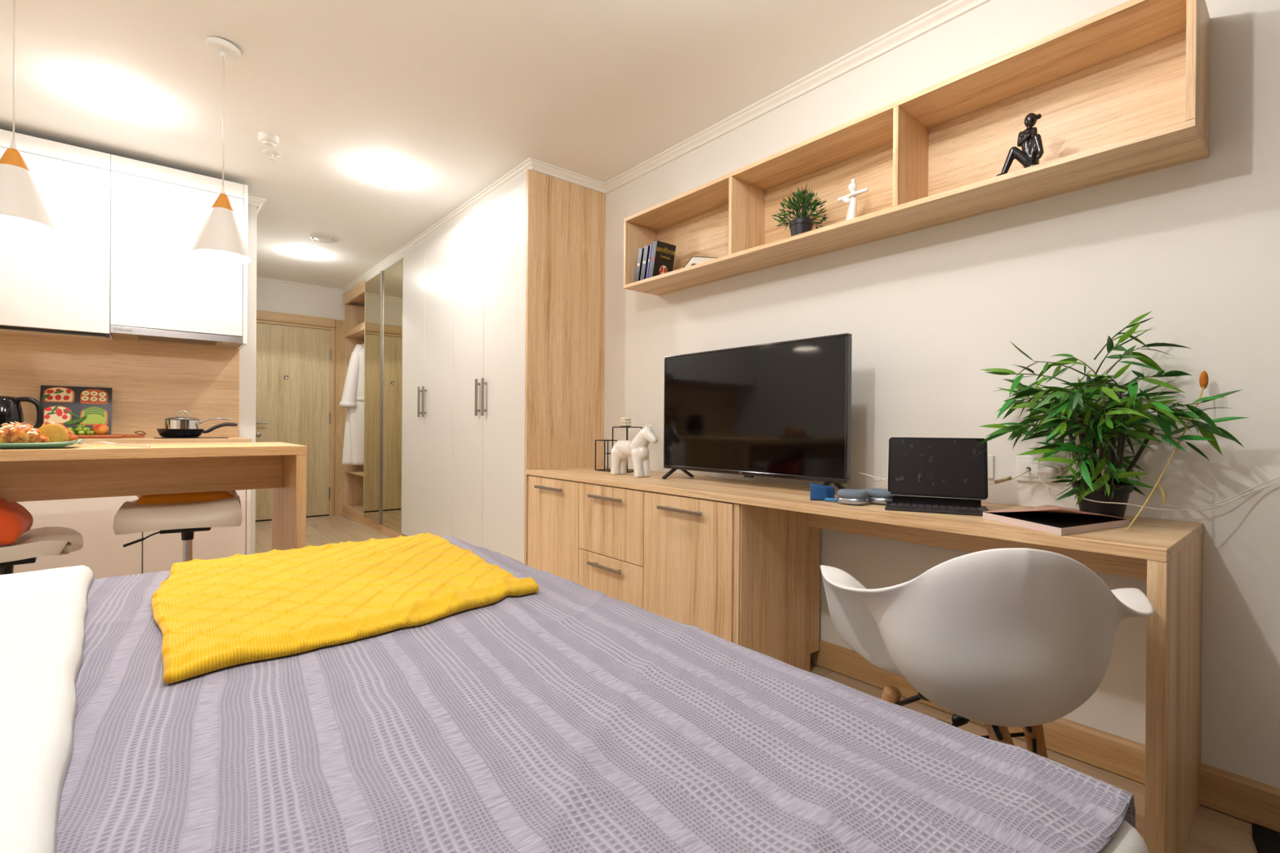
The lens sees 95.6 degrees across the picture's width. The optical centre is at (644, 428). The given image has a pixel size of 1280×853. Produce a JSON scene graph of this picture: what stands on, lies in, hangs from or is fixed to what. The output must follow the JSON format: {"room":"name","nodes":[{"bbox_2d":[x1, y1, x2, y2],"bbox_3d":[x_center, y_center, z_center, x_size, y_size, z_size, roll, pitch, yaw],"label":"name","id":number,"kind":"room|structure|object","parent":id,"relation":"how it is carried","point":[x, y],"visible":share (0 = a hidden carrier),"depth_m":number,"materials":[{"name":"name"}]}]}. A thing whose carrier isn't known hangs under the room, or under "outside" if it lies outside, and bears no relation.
{"room":"studio apartment","nodes":[
{"label":"studio apartment","id":0,"kind":"room"},
{"bbox_2d":[239,204,257,554],"bbox_3d":[-3.392,-0.229,3.244,2.030,2.592,0.100,0,0,-40],"label":"wall","id":1,"kind":"structure","parent":0,"point":[247,353],"depth_m":3.84,"materials":[{"name":"white paint"}]},
{"bbox_2d":[0,128,112,340],"bbox_3d":[-3.227,-0.997,3.075,0.597,0.967,0.359,0,0,-40],"label":"upper cabinet","id":2,"kind":"object","parent":1,"relation":"attached to","point":[60,279],"visible":0.91,"depth_m":3.02,"materials":[{"name":"white wood"}]},
{"bbox_2d":[0,325,109,337],"bbox_3d":[-3.134,-0.502,2.969,0.585,0.019,0.026,0,0,-40],"label":"lamp","id":3,"kind":"object","parent":2,"relation":"attached to","point":[107,335],"visible":1,"depth_m":3.02,"materials":[{"name":"black metal"}]},
{"bbox_2d":[0,331,239,436],"bbox_3d":[-3.385,-0.291,3.172,1.926,0.683,0.018,0,0,-40],"label":"backsplash","id":4,"kind":"structure","parent":1,"relation":"attached to","point":[150,382],"depth_m":3.46,"materials":[{"name":"laminate"}]},
{"bbox_2d":[110,154,248,349],"bbox_3d":[-2.764,-0.997,3.467,0.614,0.962,0.361,0,0,-40],"label":"upper cabinet","id":5,"kind":"object","parent":1,"relation":"attached to","point":[159,213],"visible":0.93,"depth_m":3.29,"materials":[{"name":"white wood"}]},
{"bbox_2d":[110,325,242,347],"bbox_3d":[-2.756,-0.536,3.439,0.590,0.041,0.303,0,0,-40],"label":"hood","id":6,"kind":"object","parent":5,"relation":"attached to","point":[117,332],"visible":1,"depth_m":3.36,"materials":[{"name":"silver metal"}]},
{"bbox_2d":[248,195,266,206],"bbox_3d":[-2.580,-1.497,3.829,0.134,0.046,0.044,0,0,-40],"label":"trim","id":7,"kind":"structure","parent":1,"relation":"attached to","point":[253,201],"depth_m":3.83,"materials":[{"name":"white"}]},
{"bbox_2d":[257,200,265,217],"bbox_3d":[-3.345,-1.505,4.798,0.044,0.046,2.513,0,0,-40],"label":"trim","id":8,"kind":"structure","parent":1,"relation":"attached to","point":[259,208],"depth_m":3.95,"materials":[{"name":"white"}]},
{"bbox_2d":[256,282,364,515],"bbox_3d":[-3.637,-0.238,6.276,1.721,2.592,0.100,0,0,-40],"label":"wall","id":9,"kind":"structure","parent":0,"point":[269,297],"depth_m":6.18,"materials":[{"name":"white paint"}]},
{"bbox_2d":[256,276,344,294],"bbox_3d":[-3.738,-1.511,6.084,1.110,0.046,0.044,0,0,-40],"label":"trim","id":10,"kind":"structure","parent":9,"relation":"attached to","point":[262,280],"depth_m":6.14,"materials":[{"name":"white paint"}]},
{"bbox_2d":[342,157,533,293],"bbox_3d":[-1.983,-1.496,4.842,0.044,0.046,4.211,0,0,-40],"label":"trim","id":11,"kind":"structure","parent":9,"relation":"attached to","point":[523,166],"depth_m":4.09,"materials":[{"name":"white paint"}]},
{"bbox_2d":[0,0,947,288],"bbox_3d":[-1.631,-1.560,2.432,3.851,0.100,8.539,0,0,-40],"label":"ceiling","id":12,"kind":"structure","parent":0,"point":[450,97],"depth_m":2.55,"materials":[{"name":"white paint"}]},
{"bbox_2d":[0,0,55,233],"bbox_3d":[-2.093,-1.095,1.926,0.196,0.831,0.196,0,0,-40],"label":"pendant lamp","id":13,"kind":"object","parent":12,"relation":"hanging from","point":[22,208],"visible":1,"depth_m":1.91,"materials":[{"name":"white plastic"}]},
{"bbox_2d":[191,36,252,263],"bbox_3d":[-1.663,-1.093,2.291,0.196,0.831,0.196,0,0,-40],"label":"pendant lamp","id":14,"kind":"object","parent":12,"relation":"hanging from","point":[220,238],"visible":1,"depth_m":2.26,"materials":[{"name":"white plastic"}]},
{"bbox_2d":[257,131,279,146],"bbox_3d":[-1.948,-1.492,3.010,0.094,0.044,0.094,0,0,-40],"label":"smoke detector","id":15,"kind":"object","parent":12,"relation":"attached to","point":[268,139],"visible":1,"depth_m":2.98,"materials":[{"name":"white plastic"}]},
{"bbox_2d":[262,148,281,160],"bbox_3d":[-2.049,-1.496,3.193,0.088,0.037,0.088,0,0,-40],"label":"sprinkler","id":16,"kind":"object","parent":12,"relation":"attached to","point":[271,153],"visible":1,"depth_m":3.18,"materials":[{"name":"white plastic"}]},
{"bbox_2d":[309,234,338,243],"bbox_3d":[-2.567,-1.512,4.652,0.204,0.020,0.204,0,0,-40],"label":"valve","id":17,"kind":"object","parent":12,"relation":"attached to","point":[319,237],"visible":1,"depth_m":4.62,"materials":[{"name":"white plastic"}]},
{"bbox_2d":[255,515,1257,852],"bbox_3d":[-1.668,1.032,2.423,3.899,0.100,8.539,0,0,-40],"label":"floor","id":18,"kind":"structure","parent":0,"point":[1212,831],"depth_m":1.76,"materials":[{"name":"brown wood"}]},
{"bbox_2d":[0,526,83,574],"bbox_3d":[-2.358,0.572,2.088,0.487,0.812,0.417,0,0,-44],"label":"bar stool","id":19,"kind":"object","parent":18,"relation":"on","point":[32,544],"visible":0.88,"depth_m":2.10,"materials":[{"name":"beige leather"}]},
{"bbox_2d":[0,497,33,546],"bbox_3d":[-2.333,0.324,2.089,0.169,0.174,0.330,0,0,-40],"label":"cushion","id":20,"kind":"object","parent":19,"relation":"on","point":[15,520],"visible":0.91,"depth_m":2.03,"materials":[{"name":"orange fabric"}]},
{"bbox_2d":[13,495,142,578],"bbox_3d":[-3.087,0.525,3.063,0.666,0.889,0.578,0,0,-40],"label":"base cabinet","id":21,"kind":"object","parent":18,"relation":"on","point":[103,551],"visible":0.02,"depth_m":2.94,"materials":[{"name":"beige wood"}]},
{"bbox_2d":[0,442,306,550],"bbox_3d":[-2.377,0.522,2.026,1.985,0.910,0.640,0,0,-40],"label":"breakfast bar","id":22,"kind":"object","parent":18,"relation":"on","point":[76,471],"visible":0.76,"depth_m":2.32,"materials":[{"name":"laminate"}]},
{"bbox_2d":[0,439,83,448],"bbox_3d":[-2.135,0.053,2.011,0.258,0.026,0.258,0,0,-40],"label":"plate","id":23,"kind":"object","parent":22,"relation":"on","point":[48,445],"visible":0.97,"depth_m":1.95,"materials":[{"name":"green ceramic"}]},
{"bbox_2d":[0,421,49,443],"bbox_3d":[-2.134,0.018,1.966,0.162,0.084,0.091,0,0,-36],"label":"croissant","id":24,"kind":"object","parent":23,"relation":"on","point":[13,433],"visible":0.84,"depth_m":1.95,"materials":[{"name":"brown food"}]},
{"bbox_2d":[38,420,77,442],"bbox_3d":[-2.095,0.017,2.073,0.103,0.087,0.084,0,0,-40],"label":"pastry","id":25,"kind":"object","parent":23,"relation":"on","point":[56,432],"visible":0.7,"depth_m":2.04,"materials":[{"name":"food"}]},
{"bbox_2d":[77,440,150,447],"bbox_3d":[-1.934,0.060,2.120,0.219,0.025,0.022,0,0,-15],"label":"fork","id":26,"kind":"object","parent":22,"relation":"on","point":[111,443],"visible":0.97,"depth_m":2.12,"materials":[{"name":"silver metal"}]},
{"bbox_2d":[112,490,242,562],"bbox_3d":[-1.986,0.574,2.514,0.417,0.811,0.489,0,0,-32],"label":"bar stool","id":27,"kind":"object","parent":18,"relation":"on","point":[184,518],"visible":0.51,"depth_m":2.35,"materials":[{"name":"beige leather"}]},
{"bbox_2d":[133,490,241,503],"bbox_3d":[-2.014,0.310,2.563,0.355,0.125,0.330,0,0,-40],"label":"cushion","id":28,"kind":"object","parent":27,"relation":"on","point":[208,495],"visible":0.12,"depth_m":2.44,"materials":[{"name":"orange fabric"}]},
{"bbox_2d":[142,489,250,573],"bbox_3d":[-2.652,0.527,3.432,0.473,0.889,0.578,0,0,-40],"label":"base cabinet","id":29,"kind":"object","parent":18,"relation":"on","point":[160,551],"visible":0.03,"depth_m":3.23,"materials":[{"name":"beige wood"}]},
{"bbox_2d":[342,279,365,524],"bbox_3d":[-2.859,-0.260,6.273,0.539,2.446,0.853,0,0,-40],"label":"shelving unit","id":30,"kind":"object","parent":18,"relation":"on","point":[354,315],"visible":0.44,"depth_m":6.42,"materials":[{"name":"brown wood"}]},
{"bbox_2d":[339,343,364,465],"bbox_3d":[-2.981,-0.286,6.307,0.625,1.347,0.293,0,0,-40],"label":"bathrobe","id":31,"kind":"object","parent":30,"relation":"hanging from","point":[353,396],"visible":0.44,"depth_m":6.14,"materials":[{"name":"white fabric"}]},
{"bbox_2d":[344,469,363,476],"bbox_3d":[-2.863,0.475,6.269,0.505,0.020,0.804,0,0,-40],"label":"shoe shelf","id":32,"kind":"object","parent":30,"relation":"attached to","point":[357,472],"depth_m":6.24,"materials":[{"name":"brown wood"}]},
{"bbox_2d":[344,504,363,515],"bbox_3d":[-2.866,0.868,6.270,0.505,0.018,0.804,0,0,-40],"label":"shelf","id":33,"kind":"object","parent":30,"relation":"attached to","point":[354,509],"depth_m":6.23,"materials":[{"name":"brown wood"}]},
{"bbox_2d":[345,321,364,339],"bbox_3d":[-2.852,-1.034,6.265,0.505,0.075,0.804,0,0,-40],"label":"shelf","id":34,"kind":"object","parent":30,"relation":"attached to","point":[357,332],"depth_m":6.21,"materials":[{"name":"brown wood"}]},
{"bbox_2d":[363,253,403,537],"bbox_3d":[-2.218,-0.253,5.507,0.553,2.446,1.145,0,0,-40],"label":"mirrored sliding door","id":35,"kind":"structure","parent":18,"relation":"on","point":[383,332],"depth_m":5.28,"materials":[{"name":"brown wood"}]},
{"bbox_2d":[364,272,380,522],"bbox_3d":[-2.604,-0.282,5.556,0.004,2.318,0.531,0,0,-40],"label":"mirror","id":36,"kind":"object","parent":35,"relation":"attached to","point":[372,284],"depth_m":5.56,"materials":[{"name":"clear glass"}]},
{"bbox_2d":[381,257,403,532],"bbox_3d":[-2.226,-0.278,5.111,0.004,2.318,0.540,0,0,-40],"label":"mirror","id":37,"kind":"object","parent":35,"relation":"attached to","point":[392,275],"depth_m":5.10,"materials":[{"name":"clear glass"}]},
{"bbox_2d":[401,168,605,565],"bbox_3d":[-1.161,-0.242,4.249,0.571,2.446,2.138,0,0,-40],"label":"wardrobe","id":38,"kind":"object","parent":18,"relation":"on","point":[504,304],"visible":0.91,"depth_m":3.57,"materials":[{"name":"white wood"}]},
{"bbox_2d":[529,157,605,194],"bbox_3d":[-0.439,-1.481,3.419,0.555,0.046,0.044,0,0,-40],"label":"trim","id":39,"kind":"structure","parent":38,"relation":"attached to","point":[538,166],"depth_m":3.40,"materials":[{"name":"white wood"}]},
{"bbox_2d":[528,475,581,583],"bbox_3d":[-0.312,0.627,3.230,0.550,0.725,0.524,0,0,-40],"label":"base cabinet","id":40,"kind":"object","parent":18,"relation":"on","point":[553,548],"visible":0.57,"depth_m":3.04,"materials":[{"name":"brown wood"}]},
{"bbox_2d":[578,482,646,608],"bbox_3d":[0.019,0.630,2.841,0.550,0.725,0.495,0,0,-40],"label":"drawers","id":41,"kind":"object","parent":18,"relation":"on","point":[611,518],"visible":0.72,"depth_m":2.66,"materials":[{"name":"brown wood"}]},
{"bbox_2d":[643,491,819,671],"bbox_3d":[0.352,0.634,2.448,0.550,0.725,0.532,0,0,-40],"label":"base cabinet","id":42,"kind":"object","parent":18,"relation":"on","point":[745,575],"visible":0.6,"depth_m":2.25,"materials":[{"name":"brown wood"}]},
{"bbox_2d":[526,466,1203,852],"bbox_3d":[0.412,0.620,2.414,0.542,0.753,2.707,0,0,-40],"label":"desk","id":43,"kind":"object","parent":18,"relation":"on","point":[1168,554],"visible":0.95,"depth_m":1.44,"materials":[{"name":"brown wood"}]},
{"bbox_2d":[595,426,642,472],"bbox_3d":[-0.142,0.114,3.220,0.160,0.246,0.235,0,0,-40],"label":"candle stand","id":44,"kind":"object","parent":43,"relation":"on","point":[612,440],"visible":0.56,"depth_m":3.21,"materials":[{"name":"black metal"}]},
{"bbox_2d":[619,417,631,426],"bbox_3d":[-0.106,-0.034,3.213,0.053,0.053,0.052,0,0,-40],"label":"candle","id":45,"kind":"object","parent":44,"relation":"on","point":[624,421],"visible":1,"depth_m":3.20,"materials":[{"name":"beige wax"}]},
{"bbox_2d":[610,424,657,477],"bbox_3d":[-0.048,0.111,2.882,0.100,0.256,0.318,0,0,-40],"label":"horse figurine","id":46,"kind":"object","parent":43,"relation":"on","point":[637,449],"visible":1,"depth_m":2.83,"materials":[{"name":"white ceramic"}]},
{"bbox_2d":[662,333,852,489],"bbox_3d":[0.429,-0.052,2.476,0.193,0.588,0.981,0,0,-40],"label":"television","id":47,"kind":"object","parent":43,"relation":"on","point":[783,409],"visible":0.98,"depth_m":2.37,"materials":[{"name":"black plastic"}]},
{"bbox_2d":[699,471,887,490],"bbox_3d":[0.586,0.204,2.530,0.046,0.078,1.006,0,0,-40],"label":"cable","id":48,"kind":"object","parent":43,"relation":"on","point":[859,472],"visible":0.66,"depth_m":2.50,"materials":[{"name":"white plastic"}]},
{"bbox_2d":[809,483,837,502],"bbox_3d":[0.631,0.216,1.954,0.076,0.056,0.127,0,0,-40],"label":"case","id":49,"kind":"object","parent":43,"relation":"on","point":[817,491],"visible":0.98,"depth_m":1.97,"materials":[{"name":"blue"}]},
{"bbox_2d":[828,488,895,505],"bbox_3d":[0.694,0.223,1.924,0.159,0.045,0.237,0,0,-40],"label":"headphones","id":50,"kind":"object","parent":43,"relation":"on","point":[873,495],"visible":0.94,"depth_m":1.86,"materials":[{"name":"silver metal"}]},
{"bbox_2d":[836,488,868,498],"bbox_3d":[0.674,0.213,1.885,0.079,0.024,0.096,0,0,-40],"label":"cushion","id":51,"kind":"object","parent":50,"relation":"on","point":[842,493],"depth_m":1.86,"materials":[{"name":"grey fabric"}]},
{"bbox_2d":[836,497,868,505],"bbox_3d":[0.674,0.234,1.885,0.079,0.022,0.095,0,0,-40],"label":"ear cup","id":52,"kind":"object","parent":50,"relation":"on","point":[846,500],"depth_m":1.85,"materials":[{"name":"silver metal"}]},
{"bbox_2d":[865,488,895,497],"bbox_3d":[0.770,0.213,1.896,0.079,0.024,0.096,0,0,-40],"label":"cushion","id":53,"kind":"object","parent":50,"relation":"on","point":[873,492],"depth_m":1.87,"materials":[{"name":"grey fabric"}]},
{"bbox_2d":[866,496,895,504],"bbox_3d":[0.770,0.234,1.896,0.079,0.022,0.095,0,0,-40],"label":"ear cup","id":54,"kind":"object","parent":50,"relation":"on","point":[873,500],"depth_m":1.86,"materials":[{"name":"silver metal"}]},
{"bbox_2d":[884,436,989,515],"bbox_3d":[0.893,0.139,1.778,0.281,0.219,0.190,0,0,26],"label":"laptop","id":55,"kind":"object","parent":43,"relation":"on","point":[935,475],"visible":0.98,"depth_m":1.81,"materials":[{"name":"black plastic"}]},
{"bbox_2d":[982,504,1128,535],"bbox_3d":[1.089,0.218,1.549,0.400,0.064,0.243,0,0,-27],"label":"magazine","id":56,"kind":"object","parent":43,"relation":"on","point":[1056,520],"visible":0.99,"depth_m":1.48,"materials":[{"name":"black paper"}]},
{"bbox_2d":[977,311,1248,518],"bbox_3d":[1.194,-0.030,1.554,0.472,0.562,0.594,0,0,-40],"label":"bamboo","id":57,"kind":"object","parent":43,"relation":"on","point":[1095,420],"visible":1,"depth_m":1.53,"materials":[{"name":"green plant"}]},
{"bbox_2d":[1071,480,1134,518],"bbox_3d":[1.252,0.201,1.591,0.130,0.102,0.137,0,0,-40],"label":"pot","id":58,"kind":"object","parent":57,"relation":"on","point":[1122,495],"depth_m":1.55,"materials":[{"name":"black plastic"}]},
{"bbox_2d":[1039,473,1279,511],"bbox_3d":[1.348,0.157,1.512,0.580,0.105,0.227,1,0,44],"label":"cable","id":59,"kind":"object","parent":43,"relation":"on","point":[1252,491],"visible":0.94,"depth_m":1.47,"materials":[{"name":"white plastic"}]},
{"bbox_2d":[1125,371,1208,531],"bbox_3d":[1.322,0.050,1.461,0.331,0.402,0.022,0,0,-23],"label":"reed","id":60,"kind":"object","parent":43,"relation":"on","point":[1203,378],"visible":0.91,"depth_m":1.45,"materials":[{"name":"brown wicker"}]},
{"bbox_2d":[819,547,1154,759],"bbox_3d":[0.686,0.600,1.178,0.644,0.818,0.552,0,0,17],"label":"armchair","id":61,"kind":"object","parent":18,"relation":"on","point":[999,639],"visible":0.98,"depth_m":1.00,"materials":[{"name":"white plastic"}]},
{"bbox_2d":[1100,820,1148,852],"bbox_3d":[-0.994,0.466,0.708,2.325,1.050,2.160,0,0,-40],"label":"bed","id":62,"kind":"object","parent":18,"relation":"on","point":[1127,839],"visible":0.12,"depth_m":0.63,"materials":[{"name":"beige fabric"}]},
{"bbox_2d":[56,536,1135,852],"bbox_3d":[-0.538,0.695,1.122,1.239,0.576,2.109,0,0,-40],"label":"bedspread","id":63,"kind":"object","parent":62,"relation":"on","point":[566,716],"visible":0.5,"depth_m":0.75,"materials":[{"name":"fabric"}]},
{"bbox_2d":[0,564,93,852],"bbox_3d":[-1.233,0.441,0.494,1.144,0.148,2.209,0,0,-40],"label":"pillow","id":64,"kind":"object","parent":63,"relation":"on","point":[43,613],"visible":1,"depth_m":0.84,"materials":[{"name":"white fabric"}]},
{"bbox_2d":[151,532,538,684],"bbox_3d":[-0.804,0.394,1.589,0.848,0.051,1.031,0,0,-40],"label":"knitted throw","id":65,"kind":"object","parent":63,"relation":"on","point":[212,615],"visible":1,"depth_m":1.37,"materials":[{"name":"yellow fabric"}]},
{"bbox_2d":[1252,822,1279,852],"bbox_3d":[1.458,1.003,0.964,0.778,0.010,0.668,0,0,-40],"label":"floor mat","id":66,"kind":"object","parent":18,"relation":"on","point":[1266,840],"visible":1,"depth_m":1.41,"materials":[{"name":"black"}]},
{"bbox_3d":[-3.642,0.522,2.591,0.789,0.889,0.578,0,0,-40],"label":"cabinet","id":67,"kind":"object","parent":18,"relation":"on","visible":0},
{"bbox_2d":[77,436,251,444],"bbox_3d":[-3.197,0.066,2.953,1.932,0.026,0.599,0,0,-40],"label":"countertop","id":68,"kind":"structure","parent":67,"relation":"on","point":[146,439],"depth_m":3.12,"materials":[{"name":"laminate"}]},
{"bbox_2d":[0,395,44,428],"bbox_3d":[-3.216,-0.056,2.931,0.213,0.215,0.162,0,0,-9],"label":"kettle","id":69,"kind":"object","parent":68,"relation":"on","point":[11,408],"visible":0.66,"depth_m":2.93,"materials":[{"name":"black plastic"}]},
{"bbox_2d":[75,431,146,438],"bbox_3d":[-2.990,0.034,3.178,0.397,0.038,0.235,0,0,-40],"label":"chopping board","id":70,"kind":"object","parent":68,"relation":"on","point":[93,436],"visible":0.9,"depth_m":3.14,"materials":[{"name":"brown wood"}]},
{"bbox_2d":[40,385,111,434],"bbox_3d":[-3.162,-0.101,3.231,0.288,0.267,0.115,0,0,-40],"label":"board","id":71,"kind":"object","parent":70,"relation":"on","point":[61,405],"visible":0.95,"depth_m":3.24,"materials":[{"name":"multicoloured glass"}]},
{"bbox_2d":[62,416,94,435],"bbox_3d":[-3.026,-0.015,3.100,0.133,0.101,0.091,0,0,-40],"label":"grape bunch","id":72,"kind":"object","parent":70,"relation":"on","point":[79,429],"visible":0.86,"depth_m":3.09,"materials":[{"name":"green food"}]},
{"bbox_2d":[91,423,108,434],"bbox_3d":[-2.969,0.004,3.167,0.067,0.062,0.067,0,0,-40],"label":"peach","id":73,"kind":"object","parent":70,"relation":"on","point":[100,428],"visible":1,"depth_m":3.15,"materials":[{"name":"brown food"}]},
{"bbox_2d":[153,435,228,438],"bbox_3d":[-2.667,0.053,3.409,0.330,0.004,0.450,0,0,-40],"label":"cooktop","id":74,"kind":"object","parent":68,"relation":"in","point":[199,437],"visible":0.84,"depth_m":3.33,"materials":[{"name":"black glass"}]},
{"bbox_2d":[156,422,237,436],"bbox_3d":[-2.643,0.007,3.437,0.379,0.086,0.217,0,0,-40],"label":"frying pan","id":75,"kind":"object","parent":74,"relation":"on","point":[162,432],"visible":0.95,"depth_m":3.33,"materials":[{"name":"black metal"}]},
{"bbox_2d":[164,409,232,429],"bbox_3d":[-2.640,-0.031,3.439,0.322,0.152,0.168,0,0,-40],"label":"saucepan","id":76,"kind":"object","parent":75,"relation":"in","point":[172,423],"visible":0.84,"depth_m":3.34,"materials":[{"name":"silver metal"}]},
{"bbox_2d":[788,217,813,235],"bbox_3d":[0.628,-0.790,2.331,0.096,0.076,0.095,0,0,-40],"label":"pot","id":77,"kind":"object","parent":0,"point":[799,225],"depth_m":2.30,"materials":[{"name":"black ceramic"}]},
{"bbox_2d":[604,0,1279,788],"bbox_3d":[-0.211,-0.207,3.650,0.100,2.592,8.539,0,0,-40],"label":"wall","id":78,"kind":"structure","parent":0,"point":[1195,245],"depth_m":1.82,"materials":[{"name":"white paint"}]},
{"bbox_2d":[604,0,991,194],"bbox_3d":[1.092,-1.466,2.012,0.044,0.046,4.172,0,0,-40],"label":"trim","id":79,"kind":"structure","parent":78,"relation":"attached to","point":[949,10],"depth_m":2.45,"materials":[{"name":"white"}]},
{"bbox_2d":[623,0,1210,295],"bbox_3d":[0.698,-0.918,2.316,0.246,0.371,2.216,0,0,-40],"label":"wall shelf","id":80,"kind":"object","parent":78,"relation":"attached to","point":[1122,91],"visible":0.98,"depth_m":1.92,"materials":[{"name":"brown wood"}]},
{"bbox_2d":[634,248,644,281],"bbox_3d":[0.014,-0.842,3.048,0.124,0.180,0.064,0,0,-40],"label":"book","id":81,"kind":"object","parent":80,"relation":"on","point":[641,251],"visible":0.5,"depth_m":3.01,"materials":[{"name":"black paper"}]},
{"bbox_2d":[640,244,649,279],"bbox_3d":[0.043,-0.843,3.014,0.124,0.184,0.067,0,0,-40],"label":"book","id":82,"kind":"object","parent":80,"relation":"on","point":[646,248],"visible":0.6,"depth_m":2.97,"materials":[{"name":"black paper"}]},
{"bbox_2d":[645,244,652,278],"bbox_3d":[0.067,-0.844,2.986,0.124,0.179,0.049,0,0,-40],"label":"book","id":83,"kind":"object","parent":80,"relation":"on","point":[651,246],"visible":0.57,"depth_m":2.94,"materials":[{"name":"blue paper"}]},
{"bbox_2d":[648,240,675,277],"bbox_3d":[0.088,-0.846,2.962,0.129,0.193,0.073,0,0,-40],"label":"book","id":84,"kind":"object","parent":80,"relation":"on","point":[662,256],"visible":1,"depth_m":2.94,"materials":[{"name":"black paper"}]},
{"bbox_2d":[659,265,666,274],"bbox_3d":[0.095,-0.800,2.957,0.053,0.055,0.011,0,0,-40],"label":"picture","id":85,"kind":"object","parent":84,"relation":"attached to","point":[663,268],"depth_m":2.95,"materials":[{"name":"red paper"}]},
{"bbox_2d":[683,256,717,267],"bbox_3d":[0.268,-0.773,2.775,0.132,0.036,0.191,0,0,-9],"label":"book","id":86,"kind":"object","parent":80,"relation":"on","point":[694,260],"visible":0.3,"depth_m":2.68,"materials":[{"name":"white paper"}]},
{"bbox_2d":[772,183,829,235],"bbox_3d":[0.632,-0.862,2.331,0.231,0.221,0.236,0,0,-40],"label":"potted grass","id":87,"kind":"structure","parent":80,"relation":"on","point":[802,223],"depth_m":2.30,"materials":[{"name":"green plant"}]},
{"bbox_2d":[837,178,868,220],"bbox_3d":[0.775,-0.838,2.163,0.044,0.186,0.119,0,0,-40],"label":"figurine","id":88,"kind":"object","parent":80,"relation":"on","point":[851,198],"visible":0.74,"depth_m":2.16,"materials":[{"name":"white ceramic"}]},
{"bbox_2d":[996,112,1044,176],"bbox_3d":[1.118,-0.838,1.725,0.118,0.183,0.059,1,0,42],"label":"figurine","id":89,"kind":"object","parent":80,"relation":"on","point":[1030,142],"visible":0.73,"depth_m":1.71,"materials":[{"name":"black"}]},
{"bbox_2d":[813,639,1145,784],"bbox_3d":[1.094,0.947,2.017,0.016,0.104,1.151,0,0,-40],"label":"baseboard","id":90,"kind":"structure","parent":78,"relation":"attached to","point":[1116,754],"depth_m":1.78,"materials":[{"name":"brown wood"}]},
{"bbox_2d":[987,454,994,479],"bbox_3d":[1.139,0.129,1.970,0.014,0.082,0.082,0,0,-40],"label":"wall switch","id":91,"kind":"object","parent":78,"relation":"attached to","point":[990,457],"visible":0.38,"depth_m":1.94,"materials":[{"name":"white plastic"}]},
{"bbox_2d":[1016,455,1137,487],"bbox_3d":[1.307,0.131,1.773,0.019,0.084,0.305,0,0,-40],"label":"strip","id":92,"kind":"object","parent":78,"relation":"attached to","point":[1023,462],"visible":0.25,"depth_m":1.84,"materials":[{"name":"white plastic"}]},
{"bbox_2d":[873,468,1029,484],"bbox_3d":[1.037,0.165,2.020,0.049,0.080,0.506,0,0,-44],"label":"cable","id":93,"kind":"object","parent":92,"relation":"attached to","point":[1027,469],"visible":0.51,"depth_m":1.85,"materials":[{"name":"white plastic"}]},
{"bbox_2d":[994,475,1012,484],"bbox_3d":[1.155,0.167,1.870,0.013,0.029,0.052,0,0,-40],"label":"connector","id":94,"kind":"object","parent":93,"relation":"attached to","point":[1008,478],"visible":1,"depth_m":1.87,"materials":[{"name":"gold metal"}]},
{"bbox_2d":[1036,464,1062,476],"bbox_3d":[1.248,0.130,1.791,0.052,0.036,0.058,0,0,-40],"label":"charger","id":95,"kind":"object","parent":92,"relation":"attached to","point":[1040,469],"visible":0.92,"depth_m":1.78,"materials":[{"name":"white plastic"}]},
{"bbox_2d":[1049,463,1064,476],"bbox_3d":[1.281,0.131,1.805,0.017,0.042,0.042,0,0,-40],"label":"socket","id":96,"kind":"object","parent":92,"relation":"attached to","point":[1062,465],"depth_m":1.79,"materials":[{"name":"white plastic"}]},
{"bbox_2d":[1157,476,1279,508],"bbox_3d":[1.518,0.145,1.488,0.305,0.138,0.016,1,0,40],"label":"cable","id":97,"kind":"object","parent":78,"relation":"attached to","point":[1277,477],"visible":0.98,"depth_m":1.50,"materials":[{"name":"white plastic"}]},
{"bbox_2d":[1200,763,1279,832],"bbox_3d":[1.961,0.956,0.996,0.016,0.104,1.465,0,0,-40],"label":"baseboard","id":98,"kind":"structure","parent":78,"relation":"attached to","point":[1244,798],"depth_m":1.49,"materials":[{"name":"brown wood"}]},
{"bbox_3d":[-3.456,-0.233,4.810,0.100,2.592,2.369,0,0,-40],"label":"wall","id":99,"kind":"structure","parent":0,"visible":0},
{"bbox_2d":[255,310,344,521],"bbox_3d":[-3.742,-0.122,6.077,1.104,2.158,0.069,0,0,-40],"label":"door","id":100,"kind":"structure","parent":99,"relation":"in","point":[299,393],"depth_m":6.21,"materials":[{"name":"brown wood"}]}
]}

